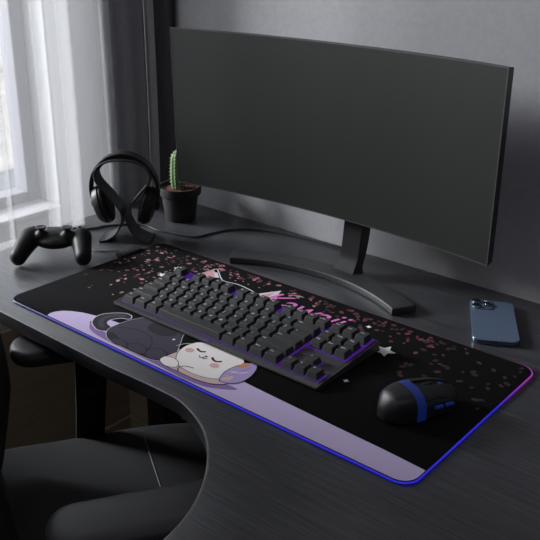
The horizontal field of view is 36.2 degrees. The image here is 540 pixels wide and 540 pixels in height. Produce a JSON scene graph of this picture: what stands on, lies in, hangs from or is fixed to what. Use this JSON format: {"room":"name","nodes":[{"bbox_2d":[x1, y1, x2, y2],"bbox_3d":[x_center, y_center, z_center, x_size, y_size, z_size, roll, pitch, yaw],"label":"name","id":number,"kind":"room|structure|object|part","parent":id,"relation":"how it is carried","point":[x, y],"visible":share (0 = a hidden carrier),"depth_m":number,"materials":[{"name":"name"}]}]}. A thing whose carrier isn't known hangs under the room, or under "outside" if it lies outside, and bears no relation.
{"room":"home office","nodes":[
{"label":"home office","id":0,"kind":"room"},
{"bbox_2d":[0,0,104,331],"bbox_3d":[-1.379,-0.283,0.788,0.160,2.480,2.970,18,28,36],"label":"sheer curtain","id":1,"kind":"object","parent":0,"point":[60,46],"depth_m":1.84,"materials":[{"name":"white fabric"}]},
{"bbox_2d":[0,0,62,226],"bbox_3d":[-0.718,-0.747,1.405,0.135,1.484,0.642,18,28,36],"label":"window","id":2,"kind":"structure","parent":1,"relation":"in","point":[22,202],"depth_m":1.83,"materials":[{"name":"grey"}]},
{"bbox_3d":[-0.751,-0.758,1.430,0.050,1.484,0.642,18,28,36],"label":"frame","id":3,"kind":"part","parent":2,"relation":"part of","materials":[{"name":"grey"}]},
{"bbox_3d":[-0.708,-0.061,1.675,0.085,0.010,0.640,18,28,36],"label":"sill","id":4,"kind":"part","parent":2,"relation":"part of","materials":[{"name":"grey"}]},
{"bbox_2d":[0,329,129,448],"bbox_3d":[-1.327,0.675,1.131,0.006,0.450,2.970,18,28,36],"label":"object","id":5,"kind":"structure","parent":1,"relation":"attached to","point":[42,408],"depth_m":2.00,"materials":[{"name":"brown wood"}]},
{"bbox_2d":[105,414,131,432],"bbox_3d":[-0.633,0.540,1.966,0.012,0.070,0.804,18,28,36],"label":"baseboard","id":6,"kind":"structure","parent":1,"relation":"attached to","point":[124,423],"depth_m":2.21,"materials":[{"name":"brown wood"}]},
{"bbox_3d":[-0.630,-1.441,0.975,0.181,0.021,1.065,18,28,36],"label":"curtain rod","id":7,"kind":"object","parent":1,"relation":"attached to","visible":0},
{"bbox_2d":[92,0,150,207],"bbox_3d":[-0.313,-0.824,1.589,0.016,1.575,0.139,18,28,36],"label":"drape","id":8,"kind":"object","parent":7,"relation":"hanging from","point":[118,24],"visible":0.75,"depth_m":1.77,"materials":[{"name":"grey fabric"}]},
{"bbox_2d":[153,0,175,182],"bbox_3d":[-0.220,-0.859,1.581,0.064,1.502,0.016,18,28,36],"label":"drape","id":9,"kind":"object","parent":7,"relation":"hanging from","point":[163,10],"visible":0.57,"depth_m":1.76,"materials":[{"name":"black fabric"}]},
{"bbox_2d":[142,0,539,303],"bbox_3d":[0.818,-0.324,0.954,3.400,2.480,0.100,18,28,36],"label":"wall","id":10,"kind":"structure","parent":0,"point":[500,32],"depth_m":1.40,"materials":[{"name":"paint"}]},
{"bbox_2d":[130,416,148,427],"bbox_3d":[0.809,0.820,1.340,3.082,0.070,0.012,18,28,36],"label":"baseboard","id":11,"kind":"structure","parent":10,"relation":"attached to","point":[135,422],"depth_m":2.22,"materials":[{"name":"brown wood"}]},
{"bbox_2d":[129,390,187,422],"bbox_3d":[0.814,0.558,1.242,3.094,0.630,0.006,18,28,36],"label":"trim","id":12,"kind":"structure","parent":10,"relation":"attached to","point":[138,406],"depth_m":2.20,"materials":[{"name":"brown wood"}]},
{"bbox_3d":[-0.180,1.311,0.359,3.400,0.100,3.170,18,28,36],"label":"floor","id":13,"kind":"structure","parent":0,"visible":0},
{"bbox_2d":[0,333,206,539],"bbox_3d":[-0.278,0.393,1.215,0.574,0.930,0.601,-7,24,-17],"label":"office chair","id":14,"kind":"object","parent":13,"relation":"on","point":[140,483],"visible":0.65,"depth_m":1.29,"materials":[{"name":"black fabric"}]},
{"bbox_3d":[-0.418,0.165,1.069,0.150,0.400,0.450,-7,24,-17],"label":"backrest","id":15,"kind":"part","parent":14,"relation":"part of","materials":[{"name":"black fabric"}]},
{"bbox_3d":[-0.291,0.117,1.344,0.253,0.028,0.086,-7,24,-17],"label":"armrest","id":16,"kind":"part","parent":14,"relation":"part of","materials":[{"name":"grey plastic"}]},
{"bbox_3d":[-0.301,0.200,1.377,0.021,0.021,0.008,-7,24,-17],"label":"knob","id":17,"kind":"part","parent":14,"relation":"part of","materials":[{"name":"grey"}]},
{"bbox_3d":[-0.306,0.266,1.421,0.070,0.284,0.026,-7,24,-17],"label":"arm post","id":18,"kind":"part","parent":14,"relation":"part of","materials":[{"name":"black plastic"}]},
{"bbox_3d":[-0.239,0.410,1.237,0.459,0.099,0.495,-7,24,-17],"label":"seat","id":19,"kind":"part","parent":14,"relation":"part of","materials":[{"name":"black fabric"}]},
{"bbox_3d":[-0.135,0.289,0.974,0.253,0.028,0.086,-7,24,-17],"label":"armrest","id":20,"kind":"part","parent":14,"relation":"part of","materials":[{"name":"grey"}]},
{"bbox_2d":[0,196,539,539],"bbox_3d":[-0.267,0.674,0.808,1.686,0.726,2.067,18,28,36],"label":"desk","id":21,"kind":"object","parent":13,"relation":"on","point":[262,481],"visible":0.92,"depth_m":1.01,"materials":[{"name":"grey wood"}]},
{"bbox_2d":[10,225,91,265],"bbox_3d":[-0.395,-0.048,1.509,0.145,0.058,0.095,0,23,-1],"label":"game controller","id":22,"kind":"object","parent":21,"relation":"on","point":[29,239],"visible":1,"depth_m":1.50,"materials":[{"name":"black plastic"}]},
{"bbox_2d":[92,248,118,251],"bbox_3d":[-0.351,-0.051,1.592,0.176,0.004,0.037,16,27,32],"label":"cable","id":23,"kind":"object","parent":21,"relation":"on","point":[92,248],"visible":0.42,"depth_m":1.56,"materials":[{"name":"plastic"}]},
{"bbox_2d":[93,158,154,243],"bbox_3d":[-0.280,-0.138,1.596,0.110,0.163,0.058,2,23,2],"label":"stand","id":24,"kind":"object","parent":21,"relation":"on","point":[139,233],"visible":0.95,"depth_m":1.59,"materials":[{"name":"grey metal"}]},
{"bbox_2d":[89,151,159,223],"bbox_3d":[-0.279,-0.158,1.587,0.135,0.141,0.070,2,23,2],"label":"headphones","id":25,"kind":"object","parent":24,"relation":"hanging from","point":[104,208],"visible":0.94,"depth_m":1.57,"materials":[{"name":"black plastic"}]},
{"bbox_2d":[91,185,115,222],"bbox_3d":[-0.323,-0.129,1.602,0.057,0.075,0.063,18,28,36],"label":"ear cup","id":26,"kind":"object","parent":25,"relation":"on","point":[104,209],"depth_m":1.58,"materials":[{"name":"black"}]},
{"bbox_2d":[97,156,135,169],"bbox_3d":[-0.279,-0.205,1.568,0.099,0.029,0.020,2,23,2],"label":"cushion","id":27,"kind":"object","parent":25,"relation":"on","point":[105,158],"depth_m":1.55,"materials":[{"name":"black fabric"}]},
{"bbox_2d":[137,186,156,223],"bbox_3d":[-0.237,-0.126,1.598,0.057,0.075,0.063,18,28,36],"label":"ear cup","id":28,"kind":"object","parent":25,"relation":"on","point":[148,205],"depth_m":1.57,"materials":[{"name":"black"}]},
{"bbox_3d":[-0.259,0.197,1.979,0.060,0.702,0.060,18,28,36],"label":"leg","id":29,"kind":"part","parent":21,"relation":"part of","materials":[{"name":"grey metal"}]},
{"bbox_2d":[160,180,201,222],"bbox_3d":[-0.188,-0.142,1.727,0.091,0.072,0.091,18,28,36],"label":"plant pot","id":30,"kind":"object","parent":21,"relation":"on","point":[180,206],"visible":0.86,"depth_m":1.70,"materials":[{"name":"ceramic"}]},
{"bbox_2d":[169,150,185,189],"bbox_3d":[-0.189,-0.207,1.697,0.038,0.083,0.039,18,28,36],"label":"cactus","id":31,"kind":"object","parent":30,"relation":"on","point":[175,184],"visible":0.52,"depth_m":1.69,"materials":[{"name":"green plant"}]},
{"bbox_2d":[85,223,341,247],"bbox_3d":[-0.128,-0.074,1.653,0.552,0.004,0.078,4,23,7],"label":"cable","id":32,"kind":"object","parent":21,"relation":"on","point":[149,226],"visible":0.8,"depth_m":1.66,"materials":[{"name":"black plastic"}]},
{"bbox_2d":[13,244,532,483],"bbox_3d":[-0.035,0.089,1.260,0.779,0.009,0.348,18,28,36],"label":"mat","id":33,"kind":"object","parent":21,"relation":"on","point":[340,418],"visible":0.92,"depth_m":1.15,"materials":[{"name":"black fabric"}]},
{"bbox_2d":[114,266,379,390],"bbox_3d":[-0.047,0.074,1.260,0.410,0.027,0.154,18,28,36],"label":"keyboard","id":34,"kind":"object","parent":33,"relation":"on","point":[309,350],"visible":1,"depth_m":1.23,"materials":[{"name":"grey plastic"}]},
{"bbox_3d":[-0.044,0.076,1.263,0.398,0.012,0.138,18,28,36],"label":"key plate","id":35,"kind":"part","parent":34,"relation":"part of","materials":[{"name":"grey plastic"}]},
{"bbox_3d":[-0.046,0.085,1.266,0.410,0.002,0.150,18,28,36],"label":"plate","id":36,"kind":"part","parent":34,"relation":"part of","materials":[{"name":"black plastic"}]},
{"bbox_2d":[377,377,456,423],"bbox_3d":[0.186,0.159,1.044,0.109,0.036,0.060,-10,25,-24],"label":"mouse","id":37,"kind":"object","parent":33,"relation":"on","point":[412,400],"visible":1,"depth_m":1.02,"materials":[{"name":"black plastic"}]},
{"bbox_2d":[379,380,426,422],"bbox_3d":[0.172,0.162,1.036,0.060,0.036,0.044,18,28,36],"label":"light","id":38,"kind":"object","parent":37,"relation":"attached to","point":[405,401],"depth_m":1.02,"materials":[{"name":"blue"}]},
{"bbox_3d":[0.217,0.168,1.038,0.061,0.024,0.009,-16,28,-35],"label":"panel","id":39,"kind":"part","parent":37,"relation":"part of","materials":[{"name":"grey"}]},
{"bbox_2d":[170,27,513,314],"bbox_3d":[0.085,-0.179,1.398,0.654,0.400,0.137,18,28,36],"label":"monitor","id":40,"kind":"object","parent":21,"relation":"on","point":[409,145],"visible":1,"depth_m":1.36,"materials":[{"name":"black plastic"}]},
{"bbox_2d":[469,298,519,346],"bbox_3d":[0.349,0.080,1.290,0.071,0.013,0.144,5,23,10],"label":"smartphone","id":41,"kind":"object","parent":21,"relation":"on","point":[491,322],"visible":1,"depth_m":1.28,"materials":[{"name":"blue glass"}]},
{"label":"outside","id":42,"kind":"structure","parent":0,"visible":0},
{"bbox_2d":[0,47,15,191],"bbox_3d":[-4.600,1.640,13.478,2.180,15.600,19.000,18,28,36],"label":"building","id":43,"kind":"structure","parent":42,"point":[7,175],"depth_m":11.61,"materials":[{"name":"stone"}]}
]}

